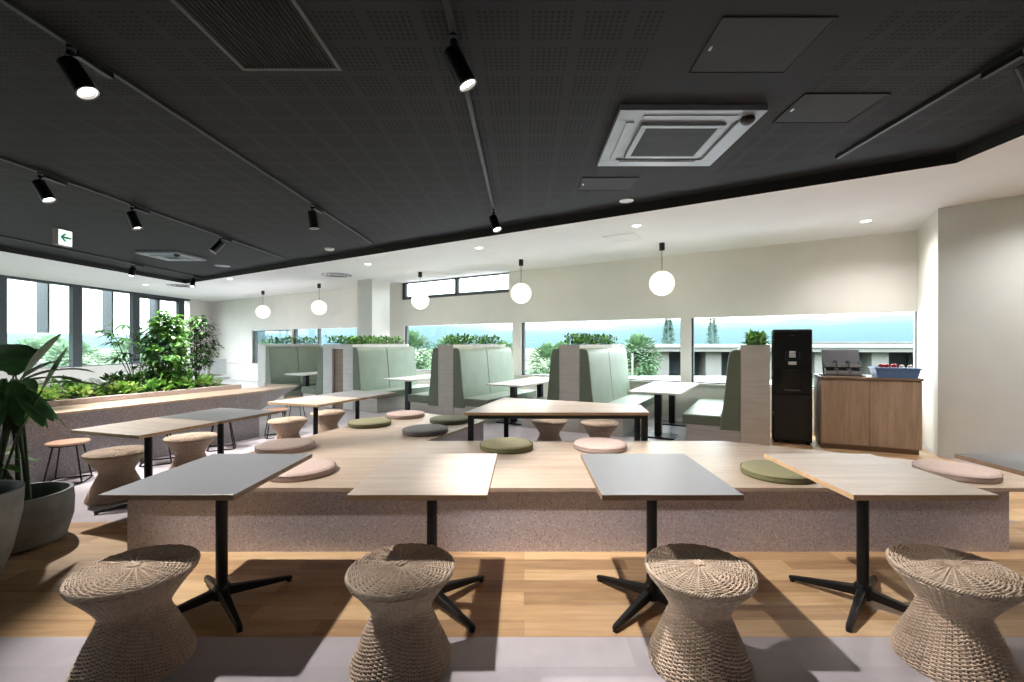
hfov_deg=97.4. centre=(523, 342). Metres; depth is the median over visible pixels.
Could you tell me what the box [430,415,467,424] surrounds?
floor cushion
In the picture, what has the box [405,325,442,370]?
window
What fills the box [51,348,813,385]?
ground
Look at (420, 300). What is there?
pendant lamp
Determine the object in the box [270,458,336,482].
floor cushion
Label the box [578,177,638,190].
ceiling hatch
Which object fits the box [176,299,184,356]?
trim
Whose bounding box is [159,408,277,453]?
cafe table
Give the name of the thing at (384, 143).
ceiling
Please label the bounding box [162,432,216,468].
wicker stool
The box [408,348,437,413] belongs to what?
bench
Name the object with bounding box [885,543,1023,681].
wicker stool
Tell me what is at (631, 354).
light pole
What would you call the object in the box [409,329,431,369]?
tree
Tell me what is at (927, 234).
wall
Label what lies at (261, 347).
divider
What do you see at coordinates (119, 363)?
window
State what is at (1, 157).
track
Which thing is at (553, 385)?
bench
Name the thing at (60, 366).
window
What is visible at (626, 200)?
disc
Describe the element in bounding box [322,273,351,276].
ceiling vent
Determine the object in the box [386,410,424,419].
floor cushion
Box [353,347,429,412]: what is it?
bench
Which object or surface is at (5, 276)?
trim
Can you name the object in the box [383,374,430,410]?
table
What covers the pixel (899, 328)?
sky
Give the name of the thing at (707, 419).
bench
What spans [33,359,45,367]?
building
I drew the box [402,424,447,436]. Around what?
floor cushion
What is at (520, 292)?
pendant lamp
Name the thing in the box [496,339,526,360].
tree
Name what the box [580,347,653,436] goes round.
bench
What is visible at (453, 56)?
track spotlight
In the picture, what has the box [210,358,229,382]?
office chair
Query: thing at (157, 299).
window
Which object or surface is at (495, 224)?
track spotlight
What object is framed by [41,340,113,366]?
tree
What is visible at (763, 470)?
floor cushion
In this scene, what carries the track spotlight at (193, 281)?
hanging from the track at (0, 235)
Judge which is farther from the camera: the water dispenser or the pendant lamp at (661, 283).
the pendant lamp at (661, 283)
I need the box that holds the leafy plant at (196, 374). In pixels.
[179,369,205,388]
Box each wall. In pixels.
[0,299,210,388]
[211,231,916,428]
[913,209,937,455]
[938,195,1023,453]
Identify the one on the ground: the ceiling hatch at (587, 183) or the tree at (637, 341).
the tree at (637, 341)
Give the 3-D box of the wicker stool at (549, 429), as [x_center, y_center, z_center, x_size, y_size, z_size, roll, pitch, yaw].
[0.335,1.216,5.920,0.477,0.456,0.477,0,0,-9]
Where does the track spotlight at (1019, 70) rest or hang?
hanging from the track at (977, 74)
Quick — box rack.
[819,350,865,376]
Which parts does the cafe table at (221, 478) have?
post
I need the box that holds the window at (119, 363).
[82,363,130,365]
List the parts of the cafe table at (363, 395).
post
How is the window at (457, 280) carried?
in the wall at (877, 273)
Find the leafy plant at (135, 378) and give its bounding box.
[108,372,149,394]
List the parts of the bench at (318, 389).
seat, backrest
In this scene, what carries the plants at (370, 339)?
on the divider at (337, 358)
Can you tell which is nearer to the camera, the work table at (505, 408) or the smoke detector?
the work table at (505, 408)
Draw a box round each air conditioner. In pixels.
[135,251,206,260]
[597,104,767,165]
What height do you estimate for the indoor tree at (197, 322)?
1.186 m
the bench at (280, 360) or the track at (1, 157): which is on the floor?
the bench at (280, 360)
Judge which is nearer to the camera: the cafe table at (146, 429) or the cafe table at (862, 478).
the cafe table at (862, 478)
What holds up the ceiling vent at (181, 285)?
in the ceiling at (904, 201)
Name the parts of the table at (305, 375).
post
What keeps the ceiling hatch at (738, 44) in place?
attached to the ceiling at (384, 143)
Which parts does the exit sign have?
plate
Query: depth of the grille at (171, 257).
9.29 m
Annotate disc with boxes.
[619,198,633,202]
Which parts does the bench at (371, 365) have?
backrest, seat, backrest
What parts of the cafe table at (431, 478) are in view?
post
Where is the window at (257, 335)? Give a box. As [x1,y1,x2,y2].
[253,330,289,362]
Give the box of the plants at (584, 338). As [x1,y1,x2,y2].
[564,332,618,344]
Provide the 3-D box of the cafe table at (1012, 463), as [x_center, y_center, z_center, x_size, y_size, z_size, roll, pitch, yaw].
[3.140,1.080,2.531,0.680,0.720,0.798,0,0,0]
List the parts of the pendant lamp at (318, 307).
globe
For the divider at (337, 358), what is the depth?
9.92 m
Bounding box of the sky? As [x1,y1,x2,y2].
[256,315,912,347]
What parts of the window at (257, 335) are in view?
pane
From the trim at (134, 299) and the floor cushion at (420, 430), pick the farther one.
the trim at (134, 299)
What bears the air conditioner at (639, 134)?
attached to the ceiling at (384, 143)
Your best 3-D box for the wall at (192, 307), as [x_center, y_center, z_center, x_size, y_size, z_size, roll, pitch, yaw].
[-13.225,-0.135,7.425,0.250,3.150,23.250,0,0,0]
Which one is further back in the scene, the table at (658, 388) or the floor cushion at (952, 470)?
the table at (658, 388)
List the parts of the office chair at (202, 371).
backrest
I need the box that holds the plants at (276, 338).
[262,335,316,343]
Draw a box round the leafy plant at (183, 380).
[159,376,197,389]
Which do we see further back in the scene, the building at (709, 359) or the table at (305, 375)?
the building at (709, 359)
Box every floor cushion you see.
[254,438,314,453]
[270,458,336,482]
[348,417,390,428]
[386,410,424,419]
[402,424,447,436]
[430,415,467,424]
[480,437,532,453]
[573,437,626,453]
[740,460,813,484]
[912,459,1003,483]
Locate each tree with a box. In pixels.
[7,335,68,366]
[37,334,85,364]
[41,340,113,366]
[105,337,153,363]
[128,310,198,390]
[173,315,223,386]
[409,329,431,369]
[424,335,460,369]
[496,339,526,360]
[526,341,557,373]
[545,340,569,365]
[620,332,663,375]
[661,319,675,343]
[706,318,719,343]
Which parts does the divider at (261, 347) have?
panel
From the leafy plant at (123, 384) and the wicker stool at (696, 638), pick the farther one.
the leafy plant at (123, 384)
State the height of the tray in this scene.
0.020 m
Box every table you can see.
[71,417,218,514]
[97,454,311,632]
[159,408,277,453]
[267,395,360,434]
[284,372,316,386]
[316,390,395,418]
[346,454,496,632]
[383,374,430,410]
[464,397,649,440]
[486,377,548,424]
[581,454,743,632]
[627,381,698,439]
[764,454,998,632]
[954,454,1023,475]
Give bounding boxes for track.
[0,0,372,243]
[0,156,283,258]
[0,235,200,276]
[442,0,494,207]
[835,43,1023,158]
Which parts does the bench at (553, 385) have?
backrest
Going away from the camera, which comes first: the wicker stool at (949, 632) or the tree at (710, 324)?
the wicker stool at (949, 632)
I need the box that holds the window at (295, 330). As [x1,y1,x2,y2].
[294,329,320,343]
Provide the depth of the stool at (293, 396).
8.44 m
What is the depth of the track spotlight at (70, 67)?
2.70 m
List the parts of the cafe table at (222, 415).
post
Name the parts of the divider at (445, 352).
panel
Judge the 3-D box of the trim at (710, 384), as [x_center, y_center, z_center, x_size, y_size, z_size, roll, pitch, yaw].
[-3.406,0.775,12.810,22.243,0.030,0.210,0,0,32]
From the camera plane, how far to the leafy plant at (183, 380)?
6.65 m
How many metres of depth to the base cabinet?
5.95 m
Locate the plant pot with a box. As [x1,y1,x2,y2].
[0,480,24,575]
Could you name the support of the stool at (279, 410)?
on the floor
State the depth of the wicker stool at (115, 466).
4.07 m
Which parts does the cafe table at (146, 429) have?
post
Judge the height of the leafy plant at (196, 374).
0.350 m
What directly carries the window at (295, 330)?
in the wall at (877, 273)
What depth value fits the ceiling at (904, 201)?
7.16 m
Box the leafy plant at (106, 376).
[98,370,141,392]
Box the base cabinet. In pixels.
[813,374,923,454]
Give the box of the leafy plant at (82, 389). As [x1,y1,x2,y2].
[63,380,107,397]
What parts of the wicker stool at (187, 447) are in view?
woven seat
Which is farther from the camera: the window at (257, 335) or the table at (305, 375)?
the window at (257, 335)
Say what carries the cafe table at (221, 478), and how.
on the floor
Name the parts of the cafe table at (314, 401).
post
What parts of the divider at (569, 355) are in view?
panel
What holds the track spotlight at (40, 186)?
hanging from the track at (1, 157)
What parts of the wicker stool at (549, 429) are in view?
woven seat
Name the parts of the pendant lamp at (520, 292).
globe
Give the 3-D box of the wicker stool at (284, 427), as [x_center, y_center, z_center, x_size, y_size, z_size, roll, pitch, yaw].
[-3.105,1.216,5.920,0.477,0.456,0.477,0,0,-19]
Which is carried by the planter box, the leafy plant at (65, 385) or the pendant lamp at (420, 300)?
the leafy plant at (65, 385)
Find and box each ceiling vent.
[166,284,195,286]
[170,0,341,70]
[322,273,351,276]
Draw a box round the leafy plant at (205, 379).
[189,373,226,387]
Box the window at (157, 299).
[140,295,176,362]
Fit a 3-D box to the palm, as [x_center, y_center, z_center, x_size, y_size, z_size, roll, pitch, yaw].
[-5.801,0.220,6.592,1.040,1.004,0.841,0,0,-45]
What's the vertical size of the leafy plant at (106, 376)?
0.345 m
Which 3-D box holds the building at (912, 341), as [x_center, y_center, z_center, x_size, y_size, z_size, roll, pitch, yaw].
[62.000,2.690,84.000,22.400,5.900,8.400,0,0,17]
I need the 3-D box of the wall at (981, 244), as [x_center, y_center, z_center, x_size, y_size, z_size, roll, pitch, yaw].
[7.275,-0.135,3.712,0.120,3.150,5.684,0,0,-44]
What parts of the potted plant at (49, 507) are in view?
pot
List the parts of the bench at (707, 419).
seat, backrest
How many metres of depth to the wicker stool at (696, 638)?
1.91 m
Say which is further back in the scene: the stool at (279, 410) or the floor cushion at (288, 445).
the stool at (279, 410)
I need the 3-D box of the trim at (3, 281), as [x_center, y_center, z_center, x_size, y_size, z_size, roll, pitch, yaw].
[-13.140,-0.475,11.250,0.120,2.350,0.280,0,0,0]
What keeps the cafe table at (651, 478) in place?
on the floor
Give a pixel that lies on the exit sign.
(61, 237)
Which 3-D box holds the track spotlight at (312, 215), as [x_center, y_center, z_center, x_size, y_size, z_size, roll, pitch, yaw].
[-2.732,-1.632,5.926,0.133,0.320,0.328,0,0,0]
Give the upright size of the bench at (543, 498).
0.450 m
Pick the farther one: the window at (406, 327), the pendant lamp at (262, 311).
the pendant lamp at (262, 311)
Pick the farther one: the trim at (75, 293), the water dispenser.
the trim at (75, 293)
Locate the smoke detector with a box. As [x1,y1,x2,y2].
[324,247,333,250]
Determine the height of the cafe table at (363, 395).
0.720 m
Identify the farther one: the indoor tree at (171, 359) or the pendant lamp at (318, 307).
the pendant lamp at (318, 307)
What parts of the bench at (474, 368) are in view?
backrest, backrest, seat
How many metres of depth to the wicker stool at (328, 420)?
6.45 m
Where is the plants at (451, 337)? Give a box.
[443,333,501,344]
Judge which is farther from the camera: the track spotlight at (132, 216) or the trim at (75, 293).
the trim at (75, 293)
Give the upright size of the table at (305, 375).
0.708 m
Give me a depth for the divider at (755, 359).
6.03 m
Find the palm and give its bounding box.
[80,323,168,391]
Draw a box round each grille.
[155,255,188,259]
[624,123,726,157]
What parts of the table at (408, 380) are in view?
post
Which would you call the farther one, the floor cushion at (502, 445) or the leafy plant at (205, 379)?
the leafy plant at (205, 379)
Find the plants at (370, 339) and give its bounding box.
[325,334,404,343]
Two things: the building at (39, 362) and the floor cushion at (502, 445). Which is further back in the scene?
the building at (39, 362)
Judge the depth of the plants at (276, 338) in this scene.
11.78 m
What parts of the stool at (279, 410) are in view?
seat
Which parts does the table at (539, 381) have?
plate, post, post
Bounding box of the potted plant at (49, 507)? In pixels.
[0,334,108,554]
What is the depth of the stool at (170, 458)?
5.37 m
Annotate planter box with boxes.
[45,382,240,406]
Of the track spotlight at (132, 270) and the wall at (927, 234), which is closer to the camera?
the wall at (927, 234)
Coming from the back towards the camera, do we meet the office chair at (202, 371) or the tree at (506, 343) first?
the tree at (506, 343)
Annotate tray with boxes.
[819,373,865,376]
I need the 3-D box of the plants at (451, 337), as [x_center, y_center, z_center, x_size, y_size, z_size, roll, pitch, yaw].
[-1.028,-0.076,9.309,0.438,0.274,1.916,0,0,28]
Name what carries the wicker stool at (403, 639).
on the floor
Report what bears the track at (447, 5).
attached to the ceiling at (384, 143)
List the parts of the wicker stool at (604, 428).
woven seat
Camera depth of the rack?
6.26 m
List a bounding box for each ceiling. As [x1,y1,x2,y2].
[0,0,1023,283]
[0,135,1023,301]
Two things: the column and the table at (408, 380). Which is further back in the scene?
the column
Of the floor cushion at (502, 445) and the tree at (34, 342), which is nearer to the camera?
the floor cushion at (502, 445)
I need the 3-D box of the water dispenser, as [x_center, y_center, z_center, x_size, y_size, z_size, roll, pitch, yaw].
[3.925,0.623,6.614,0.490,1.635,0.514,0,0,27]
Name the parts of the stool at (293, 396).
seat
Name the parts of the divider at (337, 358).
panel, recessed panel, panel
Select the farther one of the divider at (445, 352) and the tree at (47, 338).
the tree at (47, 338)
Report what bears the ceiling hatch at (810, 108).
attached to the ceiling at (384, 143)
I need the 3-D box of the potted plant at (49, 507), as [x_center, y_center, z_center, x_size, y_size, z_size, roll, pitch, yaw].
[-3.580,0.685,3.221,1.101,1.510,0.662,0,0,0]
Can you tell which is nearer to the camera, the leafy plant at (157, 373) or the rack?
the rack
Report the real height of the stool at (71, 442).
0.422 m
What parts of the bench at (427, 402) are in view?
seat, backrest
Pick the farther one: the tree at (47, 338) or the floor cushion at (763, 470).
the tree at (47, 338)
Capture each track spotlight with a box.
[31,172,66,202]
[56,44,113,99]
[125,205,149,229]
[128,263,143,277]
[190,276,200,287]
[209,236,231,253]
[307,204,322,229]
[443,33,476,91]
[489,209,500,232]
[981,48,1023,90]
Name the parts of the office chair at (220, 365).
frame, backrest, seat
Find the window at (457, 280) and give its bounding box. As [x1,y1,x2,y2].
[402,272,508,299]
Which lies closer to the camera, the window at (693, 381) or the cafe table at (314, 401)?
the cafe table at (314, 401)
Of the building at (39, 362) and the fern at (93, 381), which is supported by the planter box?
the fern at (93, 381)
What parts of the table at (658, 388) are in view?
post, plate, post, plate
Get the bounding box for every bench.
[127,413,1023,551]
[266,346,322,400]
[301,347,322,396]
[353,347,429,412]
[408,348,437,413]
[453,347,535,422]
[522,348,558,427]
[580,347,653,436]
[682,348,740,442]
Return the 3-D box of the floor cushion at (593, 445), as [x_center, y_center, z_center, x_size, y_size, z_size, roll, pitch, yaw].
[0.716,0.961,4.240,0.502,0.058,0.502,0,0,-9]
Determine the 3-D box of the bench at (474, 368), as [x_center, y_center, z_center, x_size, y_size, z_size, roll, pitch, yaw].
[-0.524,0.764,9.062,0.760,1.352,1.950,0,0,28]
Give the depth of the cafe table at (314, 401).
5.63 m
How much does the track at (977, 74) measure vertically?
0.030 m
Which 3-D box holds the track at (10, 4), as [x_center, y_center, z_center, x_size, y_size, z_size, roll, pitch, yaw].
[-2.740,-1.805,3.810,0.040,0.030,8.620,0,0,0]
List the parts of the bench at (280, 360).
backrest, seat, backrest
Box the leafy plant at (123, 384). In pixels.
[102,380,142,395]
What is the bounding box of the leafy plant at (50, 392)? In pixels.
[36,384,71,402]
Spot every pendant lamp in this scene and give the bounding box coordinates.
[256,291,269,317]
[311,284,326,314]
[411,272,428,308]
[511,259,530,303]
[649,242,674,295]
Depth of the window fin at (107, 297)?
14.63 m
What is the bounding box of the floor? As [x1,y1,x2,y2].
[0,376,1023,681]
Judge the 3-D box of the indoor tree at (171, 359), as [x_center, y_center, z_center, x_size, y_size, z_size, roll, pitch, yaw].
[-5.381,0.113,6.716,0.888,1.218,0.776,0,0,-23]
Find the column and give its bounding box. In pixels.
[358,279,389,343]
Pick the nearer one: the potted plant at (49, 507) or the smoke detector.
the potted plant at (49, 507)
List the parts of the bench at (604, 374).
backrest, backrest, seat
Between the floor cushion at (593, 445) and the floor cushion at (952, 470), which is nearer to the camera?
the floor cushion at (952, 470)
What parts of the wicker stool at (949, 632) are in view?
woven seat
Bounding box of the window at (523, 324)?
[522,319,679,381]
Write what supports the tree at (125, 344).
on the ground
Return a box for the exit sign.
[53,228,71,246]
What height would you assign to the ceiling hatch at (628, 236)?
0.008 m
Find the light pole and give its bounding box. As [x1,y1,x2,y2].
[631,354,632,375]
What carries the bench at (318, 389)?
on the floor
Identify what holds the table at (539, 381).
on the floor
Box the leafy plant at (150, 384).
[130,378,172,393]
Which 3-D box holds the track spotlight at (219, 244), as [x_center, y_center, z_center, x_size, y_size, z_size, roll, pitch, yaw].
[-5.102,-1.638,7.621,0.168,0.308,0.405,0,0,20]
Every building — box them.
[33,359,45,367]
[592,344,912,376]
[812,341,912,343]
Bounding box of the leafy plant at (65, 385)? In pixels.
[48,375,91,399]
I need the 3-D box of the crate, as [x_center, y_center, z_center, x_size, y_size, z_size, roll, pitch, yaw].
[4.912,0.390,5.973,0.500,0.130,0.330,0,0,24]
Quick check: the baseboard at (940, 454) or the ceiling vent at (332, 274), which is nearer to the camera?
the baseboard at (940, 454)
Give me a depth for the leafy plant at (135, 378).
6.45 m
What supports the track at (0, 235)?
attached to the ceiling at (384, 143)
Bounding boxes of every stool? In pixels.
[43,438,93,483]
[59,544,200,681]
[81,445,143,505]
[139,433,174,466]
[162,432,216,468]
[206,422,235,451]
[264,408,288,438]
[267,416,307,439]
[285,396,305,416]
[310,409,345,433]
[345,543,454,681]
[531,419,567,440]
[581,419,618,437]
[644,543,758,681]
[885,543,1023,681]
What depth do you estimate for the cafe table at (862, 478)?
2.46 m
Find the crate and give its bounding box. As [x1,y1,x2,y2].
[868,367,922,377]
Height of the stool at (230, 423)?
0.422 m
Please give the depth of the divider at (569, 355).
7.29 m
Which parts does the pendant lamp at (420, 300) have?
globe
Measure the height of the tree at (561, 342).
6.056 m
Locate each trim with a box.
[0,275,189,300]
[0,277,6,370]
[69,286,81,366]
[129,294,139,363]
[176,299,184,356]
[227,362,813,389]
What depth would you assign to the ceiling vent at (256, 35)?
2.63 m
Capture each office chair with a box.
[189,359,207,378]
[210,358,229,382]
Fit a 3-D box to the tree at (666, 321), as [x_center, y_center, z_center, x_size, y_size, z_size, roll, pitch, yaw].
[29.600,-0.199,92.110,5.031,11.678,4.885,0,0,0]
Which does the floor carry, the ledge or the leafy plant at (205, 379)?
the ledge
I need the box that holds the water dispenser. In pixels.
[771,329,811,444]
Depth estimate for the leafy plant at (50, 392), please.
5.32 m
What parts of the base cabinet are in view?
door, door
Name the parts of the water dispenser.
door, panel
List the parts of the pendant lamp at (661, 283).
globe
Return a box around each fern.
[38,380,77,394]
[87,378,117,394]
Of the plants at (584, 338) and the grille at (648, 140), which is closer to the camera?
the grille at (648, 140)
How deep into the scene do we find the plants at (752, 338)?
6.25 m
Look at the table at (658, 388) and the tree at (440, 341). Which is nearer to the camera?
the table at (658, 388)
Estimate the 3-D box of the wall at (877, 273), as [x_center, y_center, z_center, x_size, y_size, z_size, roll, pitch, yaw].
[-3.498,-0.135,12.898,22.593,3.150,0.160,0,0,32]
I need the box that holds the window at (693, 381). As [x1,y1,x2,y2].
[692,312,916,387]
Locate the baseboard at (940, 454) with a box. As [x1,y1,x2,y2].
[938,452,960,459]
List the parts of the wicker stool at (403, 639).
woven seat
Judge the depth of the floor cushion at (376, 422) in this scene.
5.28 m
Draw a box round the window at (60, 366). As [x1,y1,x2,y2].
[40,366,69,368]
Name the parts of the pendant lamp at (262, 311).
globe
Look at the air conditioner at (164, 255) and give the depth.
9.17 m
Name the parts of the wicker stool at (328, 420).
woven seat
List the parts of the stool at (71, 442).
leg, leg, seat, leg, leg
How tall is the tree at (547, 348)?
5.834 m
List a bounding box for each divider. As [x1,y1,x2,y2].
[258,344,320,386]
[323,344,408,409]
[438,344,504,414]
[559,344,619,432]
[741,345,769,445]
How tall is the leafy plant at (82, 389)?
0.271 m
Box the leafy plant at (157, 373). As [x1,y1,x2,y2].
[139,373,180,391]
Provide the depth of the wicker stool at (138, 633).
1.91 m
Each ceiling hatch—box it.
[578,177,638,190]
[602,232,642,242]
[688,16,837,73]
[772,93,890,123]
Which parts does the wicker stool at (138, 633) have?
woven seat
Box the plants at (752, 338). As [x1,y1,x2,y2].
[742,329,770,344]
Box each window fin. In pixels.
[36,283,49,332]
[102,291,113,333]
[149,299,154,330]
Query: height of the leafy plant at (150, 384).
0.287 m
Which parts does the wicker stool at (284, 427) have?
woven seat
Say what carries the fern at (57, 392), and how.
on the planter box
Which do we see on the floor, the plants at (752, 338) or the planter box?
the planter box
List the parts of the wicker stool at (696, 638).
woven seat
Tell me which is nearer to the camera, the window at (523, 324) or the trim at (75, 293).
the window at (523, 324)
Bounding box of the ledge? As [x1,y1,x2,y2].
[0,383,297,482]
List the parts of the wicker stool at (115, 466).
woven seat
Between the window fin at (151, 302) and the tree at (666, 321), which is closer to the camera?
the window fin at (151, 302)
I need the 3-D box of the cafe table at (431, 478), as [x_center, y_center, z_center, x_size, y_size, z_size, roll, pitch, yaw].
[-0.508,1.080,2.531,0.668,0.720,0.798,0,0,0]
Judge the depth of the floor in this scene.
2.37 m
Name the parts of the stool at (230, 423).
leg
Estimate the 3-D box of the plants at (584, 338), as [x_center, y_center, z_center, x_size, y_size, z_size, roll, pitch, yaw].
[1.281,-0.073,8.323,0.427,0.269,2.358,0,0,28]

